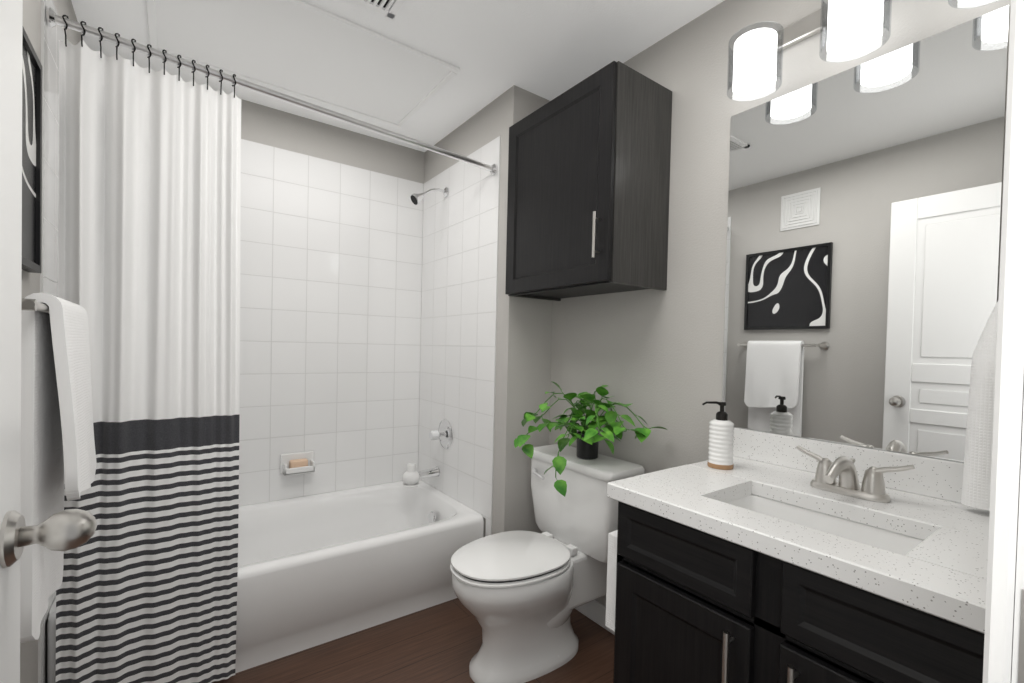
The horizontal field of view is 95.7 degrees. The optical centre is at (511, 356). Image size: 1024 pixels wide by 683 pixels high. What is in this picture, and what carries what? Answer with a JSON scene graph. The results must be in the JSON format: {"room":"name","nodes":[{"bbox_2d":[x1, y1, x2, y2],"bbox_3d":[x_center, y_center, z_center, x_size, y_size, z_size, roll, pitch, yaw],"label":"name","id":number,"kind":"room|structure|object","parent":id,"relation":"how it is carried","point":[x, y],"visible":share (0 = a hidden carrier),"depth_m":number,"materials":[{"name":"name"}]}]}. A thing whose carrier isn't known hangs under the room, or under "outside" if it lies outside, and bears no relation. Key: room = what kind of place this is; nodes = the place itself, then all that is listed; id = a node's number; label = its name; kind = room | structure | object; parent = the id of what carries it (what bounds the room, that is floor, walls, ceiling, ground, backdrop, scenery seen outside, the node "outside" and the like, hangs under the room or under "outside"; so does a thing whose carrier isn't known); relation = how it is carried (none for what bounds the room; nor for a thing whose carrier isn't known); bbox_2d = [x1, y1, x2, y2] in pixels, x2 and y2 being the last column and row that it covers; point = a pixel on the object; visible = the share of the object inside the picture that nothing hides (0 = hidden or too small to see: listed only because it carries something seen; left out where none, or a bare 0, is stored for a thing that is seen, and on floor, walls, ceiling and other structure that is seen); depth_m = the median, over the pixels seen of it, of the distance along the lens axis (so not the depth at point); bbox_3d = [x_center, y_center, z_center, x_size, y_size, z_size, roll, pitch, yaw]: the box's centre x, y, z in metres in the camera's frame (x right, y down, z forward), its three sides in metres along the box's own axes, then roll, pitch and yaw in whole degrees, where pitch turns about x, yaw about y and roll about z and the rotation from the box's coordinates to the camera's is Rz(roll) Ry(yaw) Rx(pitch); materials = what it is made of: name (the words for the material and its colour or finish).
{"room":"bathroom","nodes":[
{"label":"bathroom","id":0,"kind":"room"},
{"bbox_2d":[20,0,81,682],"bbox_3d":[-1.076,-0.045,0.861,0.100,2.440,3.010,1,1,-36],"label":"wall","id":1,"kind":"structure","parent":0,"point":[30,286],"depth_m":1.28,"materials":[{"name":"grey paint"}]},
{"bbox_2d":[22,27,41,272],"bbox_3d":[-1.097,-0.486,1.004,0.024,0.545,0.540,1,1,-36],"label":"framed art","id":2,"kind":"object","parent":1,"relation":"attached to","point":[31,163],"visible":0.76,"depth_m":1.17,"materials":[{"name":"black"}]},
{"bbox_2d":[21,298,49,312],"bbox_3d":[-1.079,-0.103,1.042,0.104,0.054,0.560,1,1,-36],"label":"towel bar","id":3,"kind":"object","parent":1,"relation":"attached to","point":[30,305],"visible":0.31,"depth_m":0.86,"materials":[{"name":"silver metal"}]},
{"bbox_2d":[20,293,96,642],"bbox_3d":[-1.052,0.227,1.086,0.099,0.722,0.340,1,1,-36],"label":"towel","id":4,"kind":"object","parent":3,"relation":"hanging from","point":[57,441],"visible":0.94,"depth_m":0.97,"materials":[{"name":"white fabric"}]},
{"bbox_2d":[38,0,64,682],"bbox_3d":[-1.606,0.028,1.678,0.006,2.240,0.850,1,1,-36],"label":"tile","id":5,"kind":"structure","parent":1,"relation":"attached to","point":[52,37],"depth_m":1.39,"materials":[{"name":"white tile"}]},
{"bbox_2d":[46,6,496,174],"bbox_3d":[-0.720,-0.953,1.812,1.568,0.114,0.052,1,1,-36],"label":"curtain rod","id":6,"kind":"object","parent":5,"relation":"attached to","point":[53,18],"visible":1,"depth_m":1.65,"materials":[{"name":"silver metal"}]},
{"bbox_2d":[55,15,240,682],"bbox_3d":[-1.166,0.062,1.519,0.472,2.139,0.090,1,1,-36],"label":"shower curtain","id":7,"kind":"object","parent":6,"relation":"hanging from","point":[149,228],"visible":0.96,"depth_m":1.50,"materials":[{"name":"fabric"}]},
{"bbox_2d":[241,99,424,183],"bbox_3d":[-1.251,-0.079,2.530,1.582,2.440,0.104,1,1,-36],"label":"wall","id":8,"kind":"structure","parent":0,"point":[266,125],"depth_m":2.59,"materials":[{"name":"grey paint"}]},
{"bbox_2d":[239,139,423,506],"bbox_3d":[-1.219,-0.158,2.483,1.576,1.880,0.006,1,1,-36],"label":"tile","id":9,"kind":"structure","parent":8,"relation":"attached to","point":[330,288],"depth_m":2.60,"materials":[{"name":"white tile"}]},
{"bbox_2d":[280,451,314,475],"bbox_3d":[-1.153,0.579,2.504,0.170,0.110,0.075,1,1,-36],"label":"soap dish","id":10,"kind":"object","parent":9,"relation":"attached to","point":[285,459],"visible":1,"depth_m":2.50,"materials":[{"name":"white ceramic"}]},
{"bbox_2d":[289,458,307,467],"bbox_3d":[-1.152,0.585,2.503,0.090,0.056,0.042,1,1,-36],"label":"soap bar","id":11,"kind":"object","parent":10,"relation":"in","point":[295,463],"visible":0.71,"depth_m":2.48,"materials":[{"name":"beige"}]},
{"bbox_2d":[71,0,723,151],"bbox_3d":[-0.259,-1.287,1.412,2.050,0.060,3.010,1,1,-36],"label":"ceiling","id":12,"kind":"structure","parent":0,"point":[549,50],"depth_m":1.85,"materials":[{"name":"white paint"}]},
{"bbox_2d":[146,0,459,127],"bbox_3d":[-0.871,-1.274,1.988,1.100,0.014,0.680,1,1,-36],"label":"ceiling access panel","id":13,"kind":"object","parent":12,"relation":"attached to","point":[302,49],"visible":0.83,"depth_m":1.95,"materials":[{"name":"white paint"}]},
{"bbox_2d":[352,0,404,18],"bbox_3d":[-0.488,-1.258,1.522,0.310,0.012,0.275,1,1,-36],"label":"ceiling vent","id":14,"kind":"object","parent":12,"relation":"in","point":[389,8],"visible":0.97,"depth_m":1.66,"materials":[{"name":"white"}]},
{"bbox_2d":[212,598,614,682],"bbox_3d":[-0.316,1.207,1.457,2.050,0.050,3.010,1,1,-36],"label":"floor","id":15,"kind":"structure","parent":0,"point":[441,643],"depth_m":1.81,"materials":[{"name":"brown wood"}]},
{"bbox_2d":[47,480,483,682],"bbox_3d":[-1.005,0.968,2.178,1.568,0.370,0.799,1,1,-36],"label":"bathtub","id":16,"kind":"object","parent":15,"relation":"on","point":[316,569],"visible":0.5,"depth_m":2.06,"materials":[{"name":"white ceramic"}]},
{"bbox_2d":[450,444,644,682],"bbox_3d":[0.096,0.805,1.848,0.726,0.758,0.518,1,1,-36],"label":"toilet","id":17,"kind":"object","parent":15,"relation":"on","point":[521,595],"visible":0.92,"depth_m":1.76,"materials":[{"name":"white ceramic"}]},
{"bbox_2d":[514,381,666,496],"bbox_3d":[0.275,0.324,1.871,0.358,0.427,0.586,1,1,-36],"label":"pothos plant","id":18,"kind":"object","parent":17,"relation":"on","point":[587,436],"visible":1,"depth_m":1.88,"materials":[{"name":"green plant"}]},
{"bbox_2d":[607,427,989,682],"bbox_3d":[0.703,0.729,1.087,0.642,0.965,0.759,1,1,-36],"label":"bathroom vanity","id":19,"kind":"object","parent":15,"relation":"on","point":[762,561],"visible":1,"depth_m":0.98,"materials":[{"name":"black wood"}]},
{"bbox_2d":[605,530,617,631],"bbox_3d":[0.325,0.606,1.284,0.150,0.256,0.036,1,1,-36],"label":"hand towel","id":20,"kind":"object","parent":19,"relation":"hanging from","point":[611,582],"visible":0.21,"depth_m":1.24,"materials":[{"name":"white fabric"}]},
{"bbox_2d":[702,401,733,469],"bbox_3d":[0.627,0.235,1.400,0.078,0.198,0.078,1,1,-36],"label":"soap dispenser","id":21,"kind":"object","parent":19,"relation":"on","point":[721,438],"visible":1,"depth_m":1.37,"materials":[{"name":"white ceramic"}]},
{"bbox_2d":[796,445,914,502],"bbox_3d":[0.805,0.294,1.134,0.162,0.098,0.250,1,1,-36],"label":"faucet","id":22,"kind":"object","parent":19,"relation":"on","point":[829,471],"visible":1,"depth_m":1.12,"materials":[{"name":"silver metal"}]},
{"bbox_2d":[424,85,551,536],"bbox_3d":[-0.222,-0.058,2.688,0.268,2.440,1.060,1,1,-36],"label":"wall","id":23,"kind":"structure","parent":0,"point":[523,355],"depth_m":2.24,"materials":[{"name":"grey paint"}]},
{"bbox_2d":[418,136,500,536],"bbox_3d":[-0.332,0.041,2.605,0.006,2.240,0.850,1,1,-36],"label":"tile","id":24,"kind":"structure","parent":23,"relation":"attached to","point":[460,240],"depth_m":2.52,"materials":[{"name":"white tile"}]},
{"bbox_2d":[402,463,439,486],"bbox_3d":[-0.526,0.673,2.674,0.218,0.122,0.100,1,1,-36],"label":"tub spout","id":25,"kind":"object","parent":24,"relation":"attached to","point":[411,476],"visible":1,"depth_m":2.62,"materials":[{"name":"silver metal"}]},
{"bbox_2d":[410,187,448,204],"bbox_3d":[-0.466,-0.907,2.612,0.216,0.137,0.064,1,1,-36],"label":"shower head","id":26,"kind":"object","parent":24,"relation":"attached to","point":[416,199],"visible":1,"depth_m":2.58},
{"bbox_2d":[429,419,451,448],"bbox_3d":[-0.420,0.446,2.635,0.092,0.170,0.170,1,1,-36],"label":"valve","id":27,"kind":"object","parent":24,"relation":"attached to","point":[443,434],"visible":1,"depth_m":2.63,"materials":[{"name":"silver metal"}]},
{"bbox_2d":[549,0,1010,605],"bbox_3d":[0.500,-0.030,2.008,0.100,2.440,3.010,1,1,-36],"label":"wall","id":28,"kind":"structure","parent":0,"point":[653,358],"depth_m":1.72,"materials":[{"name":"grey paint"}]},
{"bbox_2d":[505,61,671,300],"bbox_3d":[0.277,-0.646,1.929,0.360,0.760,0.624,1,1,-36],"label":"upper cabinet","id":29,"kind":"object","parent":28,"relation":"attached to","point":[588,185],"visible":1,"depth_m":1.73,"materials":[{"name":"black wood"}]},
{"bbox_2d":[575,600,614,634],"bbox_3d":[0.447,1.143,1.969,0.012,0.095,0.954,1,1,-36],"label":"baseboard","id":30,"kind":"structure","parent":28,"relation":"attached to","point":[594,610],"depth_m":2.04,"materials":[{"name":"white"}]},
{"bbox_2d":[727,0,997,101],"bbox_3d":[0.904,-0.905,1.208,0.200,0.208,0.660,1,1,-36],"label":"sconce","id":31,"kind":"object","parent":28,"relation":"attached to","point":[853,26],"visible":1,"depth_m":1.33,"materials":[{"name":"white glass"}]},
{"bbox_2d":[722,5,1008,461],"bbox_3d":[0.930,-0.282,1.330,0.005,1.056,0.653,1,1,-36],"label":"mirror","id":32,"kind":"object","parent":28,"relation":"attached to","point":[863,232],"visible":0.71,"depth_m":1.26,"materials":[{"name":"clear glass"}]},
{"bbox_3d":[0.187,-1.051,0.106,0.854,0.345,0.120,1,1,-36],"label":"wall","id":33,"kind":"structure","parent":0,"visible":0},
{"bbox_2d":[0,0,96,682],"bbox_3d":[-0.425,0.158,0.277,0.199,2.060,0.801,1,1,-36],"label":"door","id":34,"kind":"structure","parent":33,"relation":"in","point":[66,529],"depth_m":0.57,"materials":[{"name":"white"}]},
{"bbox_2d":[983,0,1023,682],"bbox_3d":[0.154,0.144,0.135,0.954,2.145,0.138,1,1,-36],"label":"trim","id":35,"kind":"structure","parent":33,"relation":"attached to","point":[1003,661],"depth_m":0.42,"materials":[{"name":"white"}]},
{"bbox_3d":[1.122,-0.183,1.008,0.071,0.059,0.048,1,1,-36],"label":"towel hook","id":36,"kind":"object","parent":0,"visible":0},
{"bbox_2d":[961,302,997,510],"bbox_3d":[1.089,0.084,0.990,0.080,0.504,0.174,1,1,-36],"label":"towel","id":37,"kind":"object","parent":36,"relation":"hanging from","point":[976,486],"visible":0.52,"depth_m":1.02,"materials":[{"name":"white fabric"}]}
]}

